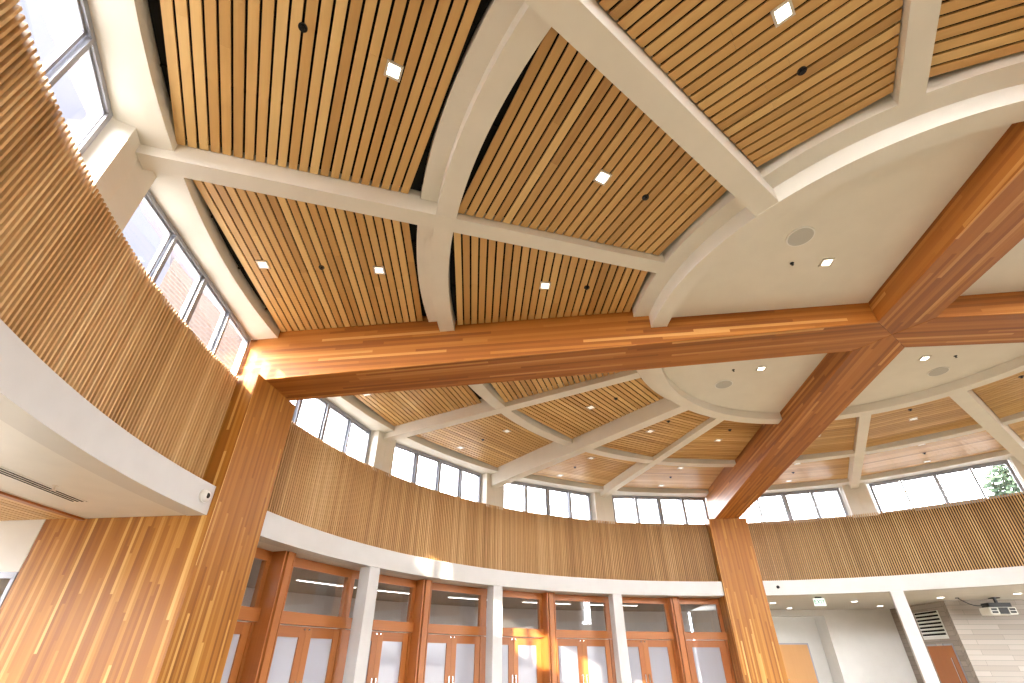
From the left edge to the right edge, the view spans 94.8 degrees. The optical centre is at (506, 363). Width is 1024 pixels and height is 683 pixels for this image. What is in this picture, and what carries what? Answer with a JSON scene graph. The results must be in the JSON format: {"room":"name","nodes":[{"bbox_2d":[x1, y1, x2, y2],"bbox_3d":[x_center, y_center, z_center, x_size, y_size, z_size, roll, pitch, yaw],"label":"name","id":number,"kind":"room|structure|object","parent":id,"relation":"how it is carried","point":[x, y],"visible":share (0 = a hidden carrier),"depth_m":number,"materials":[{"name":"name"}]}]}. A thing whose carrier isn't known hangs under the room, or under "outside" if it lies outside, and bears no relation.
{"room":"community center hall","nodes":[
{"label":"community center hall","id":0,"kind":"room"},
{"bbox_2d":[0,519,45,571],"bbox_3d":[-9.637,3.850,6.270,6.080,3.280,0.100,-4,-32,7],"label":"wall","id":1,"kind":"structure","parent":0,"point":[17,537],"depth_m":6.63,"materials":[{"name":"paint"}]},
{"bbox_2d":[0,572,18,607],"bbox_3d":[-9.643,3.893,6.244,6.050,1.980,0.080,-4,-32,7],"label":"window","id":2,"kind":"structure","parent":1,"relation":"in","point":[12,576],"depth_m":6.34,"materials":[{"name":"silver metal"}]},
{"bbox_2d":[0,420,183,517],"bbox_3d":[-1.830,-1.531,0.794,4.244,0.098,16.040,23,-39,-31],"label":"ceiling","id":3,"kind":"structure","parent":0,"point":[19,453],"depth_m":5.41,"materials":[{"name":"paint"}]},
{"bbox_2d":[0,491,84,520],"bbox_3d":[-3.396,-2.137,-0.182,5.881,0.125,19.876,23,-39,-31],"label":"soffit","id":4,"kind":"structure","parent":3,"relation":"attached to","point":[12,507],"depth_m":6.34,"materials":[{"name":"brown wood"}]},
{"bbox_2d":[0,466,86,501],"bbox_3d":[-5.312,1.117,4.927,0.190,0.012,2.374,2,-32,-3],"label":"ceiling vent","id":5,"kind":"object","parent":3,"relation":"in","point":[4,471],"visible":1,"depth_m":5.33,"materials":[{"name":"white metal"}]},
{"bbox_2d":[0,319,215,515],"bbox_3d":[-1.202,-1.342,1.361,2.826,0.395,13.713,22,-38,-31],"label":"fascia","id":6,"kind":"object","parent":3,"relation":"attached to","point":[35,401],"visible":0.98,"depth_m":4.44,"materials":[{"name":"paint"}]},
{"bbox_2d":[199,490,210,502],"bbox_3d":[-4.084,1.803,6.391,0.105,0.170,0.172,-4,-32,7],"label":"dome camera","id":7,"kind":"object","parent":6,"relation":"attached to","point":[205,495],"visible":1,"depth_m":6.35,"materials":[{"name":"white plastic"}]},
{"bbox_2d":[71,110,155,236],"bbox_3d":[-4.211,-1.943,4.947,0.385,0.999,0.843,8,-33,-12],"label":"pier","id":8,"kind":"object","parent":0,"point":[111,160],"visible":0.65,"depth_m":4.88,"materials":[{"name":"white paint"}]},
{"bbox_2d":[37,0,221,313],"bbox_3d":[5.869,-1.369,7.759,21.960,0.270,21.960,-4,-32,7],"label":"roof","id":9,"kind":"structure","parent":0,"point":[52,12],"depth_m":4.93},
{"bbox_2d":[0,579,690,639],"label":"transom windows","id":10,"kind":"structure","parent":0,"point":[295,602],"depth_m":17.35,"materials":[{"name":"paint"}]},
{"bbox_2d":[360,431,395,476],"bbox_3d":[-3.159,2.274,11.641,0.385,0.999,0.843,-17,-36,25],"label":"pier","id":11,"kind":"object","parent":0,"point":[380,455],"visible":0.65,"depth_m":11.51,"materials":[{"name":"white paint"}]},
{"bbox_2d":[480,473,503,509],"bbox_3d":[-0.472,3.910,14.221,0.843,0.999,0.385,22,-38,-31],"label":"pier","id":12,"kind":"object","parent":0,"point":[491,495],"visible":0.55,"depth_m":14.04,"materials":[{"name":"white paint"}]},
{"bbox_2d":[590,492,614,523],"bbox_3d":[3.179,4.879,15.732,0.843,0.999,0.385,8,-33,-12],"label":"pier","id":13,"kind":"object","parent":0,"point":[601,507],"visible":0.6,"depth_m":15.59,"materials":[{"name":"white paint"}]},
{"bbox_2d":[246,541,1023,611],"bbox_3d":[6.399,3.867,9.309,31.151,0.098,31.150,22,-38,-31],"label":"ceiling","id":14,"kind":"structure","parent":0,"point":[437,597],"depth_m":14.39,"materials":[{"name":"paint"}]},
{"bbox_2d":[295,578,356,587],"bbox_3d":[-4.638,5.702,12.177,0.120,0.041,1.800,-21,-38,30],"label":"linear light","id":15,"kind":"object","parent":14,"relation":"attached to","point":[297,579],"visible":0.89,"depth_m":11.98,"materials":[{"name":"white plastic"}]},
{"bbox_2d":[259,511,723,596],"bbox_3d":[0.454,5.299,11.902,13.713,0.395,2.826,22,-38,-31],"label":"fascia","id":16,"kind":"object","parent":14,"relation":"attached to","point":[279,531],"visible":0.98,"depth_m":11.65,"materials":[{"name":"paint"}]},
{"bbox_2d":[812,597,826,605],"bbox_3d":[9.540,7.274,14.376,0.330,0.245,0.060,-4,-32,7],"label":"exit sign","id":17,"kind":"object","parent":14,"relation":"hanging from","point":[818,601],"visible":1,"depth_m":14.36,"materials":[{"name":"white plastic"}]},
{"bbox_2d":[763,566,1023,595],"bbox_3d":[12.912,4.461,10.473,2.826,0.395,13.713,22,-38,-31],"label":"fascia","id":18,"kind":"object","parent":14,"relation":"attached to","point":[1006,576],"visible":0.99,"depth_m":13.14,"materials":[{"name":"paint"}]},
{"bbox_2d":[955,597,1018,615],"bbox_3d":[14.463,7.371,14.273,1.390,0.476,0.453,-4,-32,7],"label":"ceiling projector","id":19,"kind":"object","parent":14,"relation":"hanging from","point":[988,609],"visible":1,"depth_m":14.10,"materials":[{"name":"white plastic"}]},
{"bbox_2d":[688,605,715,612],"bbox_3d":[5.855,1.539,5.930,37.200,0.080,37.200,-4,-32,7],"label":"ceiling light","id":20,"kind":"structure","parent":0,"point":[703,607],"depth_m":19.73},
{"bbox_2d":[663,353,826,411],"bbox_3d":[4.247,0.332,9.189,2.986,0.140,2.986,-4,-32,7],"label":"ceiling","id":21,"kind":"structure","parent":0,"point":[771,389],"depth_m":9.03,"materials":[{"name":"white paint"}]},
{"bbox_2d":[715,380,732,388],"bbox_3d":[4.225,0.412,9.172,0.330,0.017,0.330,-4,-32,7],"label":"ceiling speaker","id":22,"kind":"object","parent":21,"relation":"attached to","point":[722,384],"visible":1,"depth_m":9.16,"materials":[{"name":"white plastic"}]},
{"bbox_2d":[716,381,731,387],"bbox_3d":[4.225,0.417,9.169,0.296,0.004,0.296,-4,-32,7],"label":"grille","id":23,"kind":"object","parent":22,"relation":"attached to","point":[721,384],"depth_m":9.16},
{"bbox_2d":[690,609,916,682],"bbox_3d":[11.004,10.951,17.374,7.550,3.258,0.300,-4,-32,7],"label":"wall","id":24,"kind":"structure","parent":0,"point":[866,645],"depth_m":17.33,"materials":[{"name":"paint"}]},
{"bbox_2d":[772,617,840,682],"bbox_3d":[11.114,11.279,17.746,3.000,3.100,0.700,-4,-32,7],"label":"wall","id":25,"kind":"structure","parent":0,"point":[810,630],"depth_m":18.29,"materials":[{"name":"paint"}]},
{"bbox_2d":[779,643,818,682],"bbox_3d":[10.968,11.776,17.672,1.320,2.180,0.127,-4,-32,7],"label":"door","id":26,"kind":"structure","parent":25,"relation":"in","point":[797,658],"depth_m":17.88,"materials":[{"name":"orange wood"}]},
{"bbox_2d":[672,124,1010,316],"bbox_3d":[3.751,-1.659,6.028,2.986,0.140,2.986,-4,-32,7],"label":"ceiling","id":27,"kind":"structure","parent":0,"point":[869,222],"depth_m":6.04,"materials":[{"name":"white paint"}]},
{"bbox_2d":[786,226,814,246],"bbox_3d":[3.722,-1.606,5.969,0.330,0.017,0.330,-4,-32,7],"label":"ceiling speaker","id":28,"kind":"object","parent":27,"relation":"attached to","point":[800,236],"visible":1,"depth_m":5.96,"materials":[{"name":"white plastic"}]},
{"bbox_2d":[818,258,834,266],"bbox_3d":[4.318,-1.363,6.355,0.150,0.020,0.150,-4,-32,7],"label":"recessed light","id":29,"kind":"object","parent":27,"relation":"in","point":[826,262],"visible":1,"depth_m":6.35,"materials":[{"name":"beige"}]},
{"bbox_2d":[839,483,878,517],"bbox_3d":[11.090,4.347,14.824,0.843,0.999,0.385,-17,-36,25],"label":"pier","id":30,"kind":"object","parent":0,"point":[860,500],"visible":0.7,"depth_m":14.71,"materials":[{"name":"white paint"}]},
{"bbox_2d":[890,601,975,682],"bbox_3d":[14.302,9.846,15.592,0.200,3.258,2.984,-4,-32,7],"label":"wall","id":31,"kind":"structure","parent":0,"point":[932,606],"depth_m":15.69,"materials":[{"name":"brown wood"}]},
{"bbox_2d":[914,610,948,639],"bbox_3d":[14.111,8.738,15.693,0.048,0.800,1.280,-4,-32,7],"label":"air vent","id":32,"kind":"object","parent":31,"relation":"in","point":[931,626],"visible":1,"depth_m":15.63,"materials":[{"name":"white plastic"}]},
{"bbox_2d":[926,644,968,682],"bbox_3d":[14.085,10.062,14.839,0.082,2.090,1.320,-4,-32,7],"label":"door","id":33,"kind":"structure","parent":31,"relation":"in","point":[946,661],"depth_m":15.04,"materials":[{"name":"brown wood"}]},
{"bbox_2d":[848,343,1023,406],"bbox_3d":[7.983,0.081,8.760,2.986,0.140,2.986,-4,-32,7],"label":"ceiling","id":34,"kind":"structure","parent":0,"point":[904,375],"depth_m":8.57,"materials":[{"name":"white paint"}]},
{"bbox_2d":[927,367,949,376],"bbox_3d":[8.010,0.157,8.738,0.330,0.017,0.330,-4,-32,7],"label":"ceiling speaker","id":35,"kind":"object","parent":34,"relation":"attached to","point":[941,370],"visible":1,"depth_m":8.71,"materials":[{"name":"white plastic"}]},
{"bbox_2d":[929,368,948,375],"bbox_3d":[8.010,0.163,8.734,0.296,0.004,0.296,-4,-32,7],"label":"grille","id":36,"kind":"object","parent":35,"relation":"attached to","point":[938,371],"depth_m":8.71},
{"bbox_2d":[941,600,1023,682],"bbox_3d":[17.851,8.761,13.839,7.780,3.258,0.160,-4,-32,7],"label":"wall","id":37,"kind":"structure","parent":0,"point":[992,647],"depth_m":14.41,"materials":[{"name":"beige tile"}]},
{"bbox_2d":[960,238,1023,295],"bbox_3d":[7.486,-1.910,5.600,2.986,0.140,2.986,-4,-32,7],"label":"ceiling","id":38,"kind":"structure","parent":0,"point":[1007,275],"depth_m":6.60,"materials":[{"name":"white paint"}]},
{"bbox_2d":[1008,456,1023,486],"bbox_3d":[14.146,2.927,12.544,0.385,0.999,0.843,22,-38,-31],"label":"pier","id":39,"kind":"object","parent":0,"point":[1018,468],"visible":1,"depth_m":12.77,"materials":[{"name":"white paint"}]},
{"bbox_3d":[5.869,-1.240,7.678,21.200,0.023,21.200,-4,-32,7],"label":"ceiling","id":40,"kind":"structure","parent":0,"visible":0},
{"bbox_2d":[59,0,279,339],"bbox_3d":[-1.211,-3.971,2.996,3.232,0.377,14.330,22,-38,-31],"label":"ceiling band","id":41,"kind":"object","parent":40,"relation":"attached to","point":[139,99],"visible":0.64,"depth_m":4.97,"materials":[{"name":"white paint"}]},
{"bbox_2d":[135,140,664,273],"bbox_3d":[-0.944,-1.989,6.004,6.420,0.506,0.220,8,-33,-12],"label":"beam","id":42,"kind":"structure","parent":40,"relation":"attached to","point":[198,164],"depth_m":5.67,"materials":[{"name":"white paint"}]},
{"bbox_2d":[383,370,640,441],"bbox_3d":[-0.233,0.862,10.529,6.420,0.506,0.220,-17,-36,25],"label":"beam","id":43,"kind":"structure","parent":40,"relation":"attached to","point":[483,409],"depth_m":10.42,"materials":[{"name":"white paint"}]},
{"bbox_2d":[316,395,708,496],"bbox_3d":[0.451,2.689,13.569,14.330,0.377,3.232,22,-38,-31],"label":"ceiling band","id":44,"kind":"object","parent":40,"relation":"attached to","point":[351,405],"visible":0.44,"depth_m":13.47,"materials":[{"name":"white paint"}]},
{"bbox_2d":[491,397,687,487],"bbox_3d":[1.655,2.013,12.133,0.270,0.730,6.660,22,-38,-31],"label":"beam","id":45,"kind":"structure","parent":40,"relation":"attached to","point":[553,453],"depth_m":11.56,"materials":[{"name":"white paint"}]},
{"bbox_2d":[468,383,735,466],"bbox_3d":[2.141,1.593,11.649,9.644,0.472,2.176,22,-38,-31],"label":"beam","id":46,"kind":"structure","parent":40,"relation":"attached to","point":[487,392],"depth_m":11.74,"materials":[{"name":"white paint"}]},
{"bbox_2d":[490,371,761,459],"bbox_3d":[3.027,1.093,10.703,4.677,0.115,8.826,-25,-40,34],"label":"ceiling","id":47,"kind":"structure","parent":46,"relation":"attached to","point":[569,416],"depth_m":10.92,"materials":[{"name":"brown wood"}]},
{"bbox_2d":[523,0,778,215],"bbox_3d":[0.364,-3.166,3.914,6.660,0.730,0.270,22,-38,-31],"label":"beam","id":48,"kind":"structure","parent":40,"relation":"attached to","point":[584,24],"depth_m":4.36,"materials":[{"name":"white paint"}]},
{"bbox_2d":[148,0,1023,488],"bbox_3d":[4.084,0.886,10.647,19.858,0.115,11.742,15,-35,-22],"label":"ceiling","id":49,"kind":"structure","parent":48,"relation":"attached to","point":[241,76],"depth_m":5.31,"materials":[{"name":"brown wood"}]},
{"bbox_2d":[255,260,270,268],"bbox_3d":[-3.572,-1.444,6.888,0.160,0.020,0.160,2,-32,-3],"label":"recessed light","id":50,"kind":"object","parent":49,"relation":"in","point":[262,264],"visible":1,"depth_m":6.88,"materials":[{"name":"beige"}]},
{"bbox_2d":[384,59,403,81],"bbox_3d":[-1.110,-2.866,4.609,0.160,0.020,0.160,15,-35,-22],"label":"recessed light","id":51,"kind":"object","parent":49,"relation":"in","point":[393,70],"visible":1,"depth_m":4.61,"materials":[{"name":"beige"}]},
{"bbox_2d":[600,417,723,496],"bbox_3d":[4.051,2.623,13.296,0.220,0.506,6.420,8,-33,-12],"label":"beam","id":52,"kind":"structure","parent":40,"relation":"attached to","point":[638,468],"depth_m":12.88,"materials":[{"name":"white paint"}]},
{"bbox_2d":[636,368,781,423],"bbox_3d":[3.893,0.495,9.634,4.865,0.665,1.204,22,-38,-31],"label":"beam","id":53,"kind":"structure","parent":40,"relation":"attached to","point":[656,379],"depth_m":9.70,"materials":[{"name":"white paint"}]},
{"bbox_2d":[848,415,870,488],"bbox_3d":[9.400,2.264,12.682,0.220,0.506,6.420,-17,-36,25],"label":"beam","id":54,"kind":"structure","parent":40,"relation":"attached to","point":[863,422],"depth_m":12.27,"materials":[{"name":"white paint"}]},
{"bbox_2d":[763,450,1012,493],"bbox_3d":[12.946,1.849,12.135,3.232,0.377,14.330,22,-38,-31],"label":"ceiling band","id":55,"kind":"object","parent":40,"relation":"attached to","point":[1004,454],"visible":0.36,"depth_m":14.22,"materials":[{"name":"white paint"}]},
{"bbox_2d":[792,411,1023,463],"bbox_3d":[10.737,1.015,10.663,2.176,0.472,9.644,22,-38,-31],"label":"beam","id":56,"kind":"structure","parent":40,"relation":"attached to","point":[1017,417],"depth_m":11.85,"materials":[{"name":"white paint"}]},
{"bbox_2d":[801,371,1023,454],"bbox_3d":[9.275,1.051,10.587,7.124,0.115,3.928,-25,-40,34],"label":"ceiling","id":57,"kind":"structure","parent":56,"relation":"attached to","point":[943,414],"depth_m":10.89,"materials":[{"name":"brown wood"}]},
{"bbox_2d":[890,0,941,105],"bbox_3d":[2.335,-4.260,2.370,0.220,0.506,6.420,-17,-36,25],"label":"beam","id":58,"kind":"structure","parent":40,"relation":"attached to","point":[919,20],"depth_m":4.21,"materials":[{"name":"white paint"}]},
{"bbox_2d":[835,355,1023,419],"bbox_3d":[8.446,0.189,9.111,1.204,0.665,4.865,22,-38,-31],"label":"beam","id":59,"kind":"structure","parent":40,"relation":"attached to","point":[1014,366],"depth_m":9.19,"materials":[{"name":"white paint"}]},
{"bbox_2d":[868,121,1023,333],"bbox_3d":[5.167,-3.494,2.885,0.778,1.240,10.594,-4,-32,7],"label":"timber beam","id":60,"kind":"structure","parent":40,"relation":"attached to","point":[983,221],"depth_m":5.61,"materials":[{"name":"wood"}]},
{"bbox_2d":[949,389,1023,464],"bbox_3d":[11.370,1.359,11.019,6.660,0.730,0.270,22,-38,-31],"label":"beam","id":61,"kind":"structure","parent":40,"relation":"attached to","point":[968,401],"depth_m":10.31,"materials":[{"name":"white paint"}]},
{"bbox_3d":[5.840,4.590,4.010,37.200,0.250,37.200,-4,-32,7],"label":"floor","id":62,"kind":"structure","parent":0,"visible":0},
{"bbox_2d":[0,374,294,682],"bbox_3d":[-5.253,2.898,6.818,2.595,5.512,1.166,-4,-32,7],"label":"column","id":63,"kind":"structure","parent":62,"relation":"on","point":[148,599],"depth_m":6.23,"materials":[{"name":"wood"}]},
{"bbox_2d":[238,303,890,400],"bbox_3d":[0.610,-0.338,7.936,10.594,1.240,0.778,-4,-32,7],"label":"timber beam","id":64,"kind":"structure","parent":63,"relation":"on","point":[305,364],"depth_m":7.62,"materials":[{"name":"wood"}]},
{"bbox_2d":[417,0,550,331],"bbox_3d":[0.998,-2.989,4.375,2.176,0.472,9.644,22,-38,-31],"label":"beam","id":65,"kind":"structure","parent":64,"relation":"attached to","point":[508,33],"depth_m":4.88,"materials":[{"name":"white paint"}]},
{"bbox_2d":[450,0,1023,324],"bbox_3d":[2.132,-2.495,5.008,4.677,0.115,8.826,15,-35,-22],"label":"ceiling","id":66,"kind":"structure","parent":65,"relation":"attached to","point":[562,122],"depth_m":4.88,"materials":[{"name":"brown wood"}]},
{"bbox_2d":[593,169,611,185],"bbox_3d":[1.106,-2.151,5.447,0.160,0.020,0.160,15,-35,-22],"label":"recessed light","id":67,"kind":"object","parent":66,"relation":"in","point":[602,177],"visible":1,"depth_m":5.45,"materials":[{"name":"beige"}]},
{"bbox_2d":[770,0,795,27],"bbox_3d":[2.377,-3.021,4.055,0.160,0.020,0.160,-25,-40,34],"label":"recessed light","id":68,"kind":"object","parent":66,"relation":"in","point":[785,10],"visible":1,"depth_m":4.05,"materials":[{"name":"beige"}]},
{"bbox_2d":[632,51,1023,327],"bbox_3d":[3.288,-1.932,5.781,1.204,0.665,4.865,22,-38,-31],"label":"beam","id":69,"kind":"structure","parent":64,"relation":"attached to","point":[987,95],"depth_m":4.96,"materials":[{"name":"white paint"}]},
{"bbox_2d":[220,621,254,682],"bbox_3d":[-4.519,4.972,6.924,0.122,2.120,1.354,-8,-33,13],"label":"door","id":70,"kind":"structure","parent":62,"relation":"on","point":[237,653],"depth_m":7.65,"materials":[{"name":"brown wood"}]},
{"bbox_2d":[237,547,272,621],"bbox_3d":[-4.494,3.590,7.788,0.170,1.127,1.354,-8,-33,13],"label":"window","id":71,"kind":"structure","parent":70,"relation":"on","point":[252,613],"depth_m":8.22,"materials":[{"name":"brown wood"}]},
{"bbox_2d":[240,551,296,682],"bbox_3d":[-4.148,4.886,7.849,0.400,3.255,0.276,-10,-34,16],"label":"timber fin","id":72,"kind":"object","parent":62,"relation":"on","point":[256,669],"visible":0.91,"depth_m":8.03,"materials":[{"name":"wood"}]},
{"bbox_2d":[267,625,342,682],"bbox_3d":[-3.847,5.939,8.455,0.122,2.120,1.957,-13,-35,21],"label":"door","id":73,"kind":"structure","parent":62,"relation":"on","point":[301,654],"depth_m":8.85,"materials":[{"name":"brown wood"}]},
{"bbox_2d":[281,557,352,628],"bbox_3d":[-3.823,4.555,9.317,0.170,1.127,1.957,-13,-35,21],"label":"window","id":74,"kind":"structure","parent":73,"relation":"on","point":[288,618],"depth_m":9.44,"materials":[{"name":"brown wood"}]},
{"bbox_2d":[342,566,379,682],"bbox_3d":[-2.949,5.788,9.274,0.300,3.256,0.300,-17,-36,25],"label":"post","id":75,"kind":"object","parent":62,"relation":"on","point":[355,669],"visible":1,"depth_m":9.46,"materials":[{"name":"paint"}]},
{"bbox_2d":[334,629,410,682],"bbox_3d":[-2.866,6.845,9.887,0.122,2.120,1.957,-21,-38,30],"label":"door","id":76,"kind":"structure","parent":62,"relation":"on","point":[388,657],"depth_m":10.37,"materials":[{"name":"brown wood"}]},
{"bbox_2d":[344,570,415,632],"bbox_3d":[-2.844,5.459,10.746,0.170,1.127,1.957,-21,-38,30],"label":"window","id":77,"kind":"structure","parent":76,"relation":"on","point":[378,625],"depth_m":10.88,"materials":[{"name":"brown wood"}]},
{"bbox_2d":[406,579,432,682],"bbox_3d":[-2.083,6.792,10.863,0.400,3.255,0.276,-25,-40,34],"label":"timber fin","id":78,"kind":"object","parent":62,"relation":"on","point":[418,643],"visible":1,"depth_m":11.01,"materials":[{"name":"wood"}]},
{"bbox_2d":[424,634,481,682],"bbox_3d":[-1.394,7.741,11.300,1.957,2.120,0.122,27,-41,-35],"label":"door","id":79,"kind":"structure","parent":62,"relation":"on","point":[450,658],"depth_m":11.64,"materials":[{"name":"brown wood"}]},
{"bbox_2d":[428,583,483,635],"bbox_3d":[-1.375,6.354,12.157,1.957,1.127,0.170,27,-41,-35],"label":"window","id":80,"kind":"structure","parent":79,"relation":"on","point":[478,630],"depth_m":12.23,"materials":[{"name":"brown wood"}]},
{"bbox_2d":[485,586,502,682],"bbox_3d":[-0.331,7.383,11.790,0.300,3.256,0.300,22,-38,-31],"label":"post","id":81,"kind":"object","parent":62,"relation":"on","point":[493,666],"visible":1,"depth_m":11.95,"materials":[{"name":"paint"}]},
{"bbox_2d":[481,636,543,682],"bbox_3d":[0.160,8.380,12.304,1.957,2.120,0.122,18,-36,-26],"label":"door","id":82,"kind":"structure","parent":62,"relation":"on","point":[522,658],"depth_m":12.69,"materials":[{"name":"brown wood"}]},
{"bbox_2d":[483,589,543,637],"bbox_3d":[0.177,6.992,13.158,1.957,1.127,0.170,18,-36,-26],"label":"window","id":83,"kind":"structure","parent":82,"relation":"on","point":[508,632],"depth_m":13.20,"materials":[{"name":"brown wood"}]},
{"bbox_2d":[542,592,558,682],"bbox_3d":[1.189,8.137,12.975,0.276,3.255,0.400,15,-35,-22],"label":"timber fin","id":84,"kind":"object","parent":62,"relation":"on","point":[551,675],"visible":1,"depth_m":13.11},
{"bbox_2d":[557,639,615,682],"bbox_3d":[2.160,8.911,13.132,1.957,2.120,0.122,11,-34,-17],"label":"door","id":85,"kind":"structure","parent":62,"relation":"on","point":[579,660],"depth_m":13.43,"materials":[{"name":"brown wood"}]},
{"bbox_2d":[555,594,611,638],"bbox_3d":[2.174,7.521,13.985,1.957,1.127,0.170,11,-34,-17],"label":"window","id":86,"kind":"structure","parent":85,"relation":"on","point":[587,634],"depth_m":14.00,"materials":[{"name":"brown wood"}]},
{"bbox_2d":[608,594,630,682],"bbox_3d":[3.229,8.328,13.263,0.300,3.256,0.300,8,-33,-12],"label":"post","id":87,"kind":"object","parent":62,"relation":"on","point":[621,657],"visible":1,"depth_m":13.41,"materials":[{"name":"paint"}]},
{"bbox_2d":[611,639,679,682],"bbox_3d":[4.052,9.186,13.554,1.957,2.120,0.122,5,-33,-8],"label":"door","id":88,"kind":"structure","parent":62,"relation":"on","point":[650,661],"depth_m":13.85,"materials":[{"name":"brown wood"}]},
{"bbox_2d":[607,597,673,639],"bbox_3d":[4.062,7.796,14.407,1.957,1.127,0.170,5,-33,-8],"label":"window","id":89,"kind":"structure","parent":88,"relation":"on","point":[668,635],"depth_m":14.37,"materials":[{"name":"brown wood"}]},
{"bbox_2d":[667,597,692,682],"bbox_3d":[5.170,8.716,13.864,0.276,3.255,0.400,2,-32,-3],"label":"timber fin","id":90,"kind":"object","parent":62,"relation":"on","point":[680,644],"visible":1,"depth_m":13.98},
{"bbox_2d":[686,640,735,682],"bbox_3d":[5.975,9.293,13.709,1.354,2.120,0.100,0,-32,0],"label":"door","id":91,"kind":"structure","parent":62,"relation":"on","point":[710,660],"depth_m":13.96,"materials":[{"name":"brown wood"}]},
{"bbox_2d":[679,598,727,639],"bbox_3d":[5.982,7.897,14.551,1.354,1.127,0.170,0,-32,0],"label":"window","id":92,"kind":"structure","parent":91,"relation":"on","point":[722,635],"depth_m":14.46,"materials":[{"name":"brown wood"}]},
{"bbox_2d":[705,518,788,682],"bbox_3d":[7.223,7.648,14.269,1.166,5.512,0.995,-4,-32,7],"label":"column","id":93,"kind":"structure","parent":62,"relation":"on","point":[754,648],"depth_m":14.01,"materials":[{"name":"wood"}]},
{"bbox_2d":[705,334,904,518],"bbox_3d":[6.565,2.110,11.781,0.778,1.240,10.594,-4,-32,7],"label":"timber beam","id":94,"kind":"structure","parent":93,"relation":"on","point":[839,378],"depth_m":9.90,"materials":[{"name":"wood"}]},
{"bbox_2d":[892,291,1023,346],"bbox_3d":[11.123,-1.045,6.730,10.594,1.240,0.778,-4,-32,7],"label":"timber beam","id":95,"kind":"structure","parent":94,"relation":"attached to","point":[992,318],"depth_m":6.91,"materials":[{"name":"wood"}]},
{"bbox_2d":[889,591,939,682],"bbox_3d":[10.941,7.809,12.378,0.300,3.256,0.300,-17,-36,25],"label":"post","id":96,"kind":"object","parent":62,"relation":"on","point":[925,666],"visible":1,"depth_m":12.55,"materials":[{"name":"paint"}]},
{"bbox_3d":[0.998,4.035,11.863,10.137,1.707,10.137,-4,-32,7],"label":"wall","id":97,"kind":"structure","parent":0,"visible":0},
{"bbox_2d":[292,398,370,462],"bbox_3d":[-3.921,1.270,10.051,0.124,0.998,3.258,-10,-34,16],"label":"window","id":98,"kind":"structure","parent":97,"relation":"in","point":[328,405],"depth_m":10.51,"materials":[{"name":"silver metal"}]},
{"bbox_2d":[395,443,480,501],"bbox_3d":[-1.901,3.132,12.994,0.124,0.998,3.276,-25,-40,34],"label":"window","id":99,"kind":"structure","parent":97,"relation":"in","point":[416,453],"depth_m":13.07,"materials":[{"name":"silver metal"}]},
{"bbox_2d":[267,421,717,581],"bbox_3d":[0.386,4.428,12.562,13.783,1.780,2.687,22,-38,-31],"label":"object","id":100,"kind":"object","parent":97,"relation":"attached to","point":[318,485],"visible":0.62,"depth_m":12.77,"materials":[{"name":"brown wood"}]},
{"bbox_2d":[503,481,591,519],"bbox_3d":[1.303,4.449,15.063,3.276,0.998,0.124,15,-35,-22],"label":"window","id":101,"kind":"structure","parent":97,"relation":"in","point":[547,489],"depth_m":15.17,"materials":[{"name":"silver metal"}]},
{"bbox_2d":[612,495,708,526],"bbox_3d":[5.192,5.017,15.935,3.258,0.998,0.124,2,-32,-3],"label":"window","id":102,"kind":"structure","parent":97,"relation":"in","point":[658,499],"depth_m":16.04,"materials":[{"name":"silver metal"}]},
{"bbox_3d":[12.211,3.281,10.577,10.137,1.707,10.137,-4,-32,7],"label":"wall","id":103,"kind":"structure","parent":0,"visible":0},
{"bbox_2d":[755,488,848,523],"bbox_3d":[9.210,4.747,15.474,3.258,0.998,0.124,-10,-34,16],"label":"window","id":104,"kind":"structure","parent":103,"relation":"in","point":[810,493],"depth_m":15.39,"materials":[{"name":"silver metal"}]},
{"bbox_2d":[747,491,1023,580],"bbox_3d":[13.012,3.579,11.113,2.687,1.780,13.783,22,-38,-31],"label":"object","id":105,"kind":"object","parent":103,"relation":"attached to","point":[989,533],"visible":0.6,"depth_m":13.78,"materials":[{"name":"brown wood"}]},
{"bbox_2d":[868,459,1023,513],"bbox_3d":[12.693,3.683,13.756,3.276,0.998,0.124,-25,-40,34],"label":"window","id":106,"kind":"structure","parent":103,"relation":"in","point":[935,475],"depth_m":13.68,"materials":[{"name":"silver metal"}]},
{"bbox_3d":[-0.492,-1.941,2.376,10.137,1.707,10.137,-4,-32,7],"label":"wall","id":107,"kind":"structure","parent":0,"visible":0},
{"bbox_2d":[41,0,112,156],"bbox_3d":[-3.415,-2.939,3.357,0.124,0.998,3.276,15,-35,-22],"label":"window","id":108,"kind":"structure","parent":107,"relation":"in","point":[82,42],"depth_m":4.20,"materials":[{"name":"silver metal"}]},
{"bbox_2d":[0,0,237,478],"bbox_3d":[-1.292,-2.301,1.879,2.687,1.780,13.783,22,-38,-31],"label":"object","id":109,"kind":"object","parent":107,"relation":"attached to","point":[74,291],"visible":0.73,"depth_m":4.50,"materials":[{"name":"brown wood"}]},
{"bbox_2d":[143,190,250,375],"bbox_3d":[-4.455,-0.871,6.652,0.124,0.998,3.258,2,-32,-3],"label":"window","id":110,"kind":"structure","parent":107,"relation":"in","point":[172,239],"depth_m":6.62,"materials":[{"name":"silver metal"}]},
{"label":"outside","id":111,"kind":"structure","parent":0,"visible":0},
{"bbox_2d":[158,254,241,371],"bbox_3d":[-11.837,3.530,16.125,4.400,14.700,5.400,21,-38,-29],"label":"brick building","id":112,"kind":"structure","parent":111,"point":[176,285],"depth_m":16.64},
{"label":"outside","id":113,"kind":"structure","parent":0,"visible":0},
{"bbox_3d":[5.838,4.907,3.810,300.000,0.400,300.000,-4,-32,7],"label":"ground","id":114,"kind":"structure","parent":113,"visible":0},
{"bbox_2d":[984,464,1020,496],"bbox_3d":[27.082,9.549,22.235,3.814,11.544,3.649,-4,-32,7],"label":"broadleaf tree","id":115,"kind":"object","parent":114,"relation":"on","point":[1008,484],"visible":0.46,"depth_m":24.81,"materials":[{"name":"green plant"}]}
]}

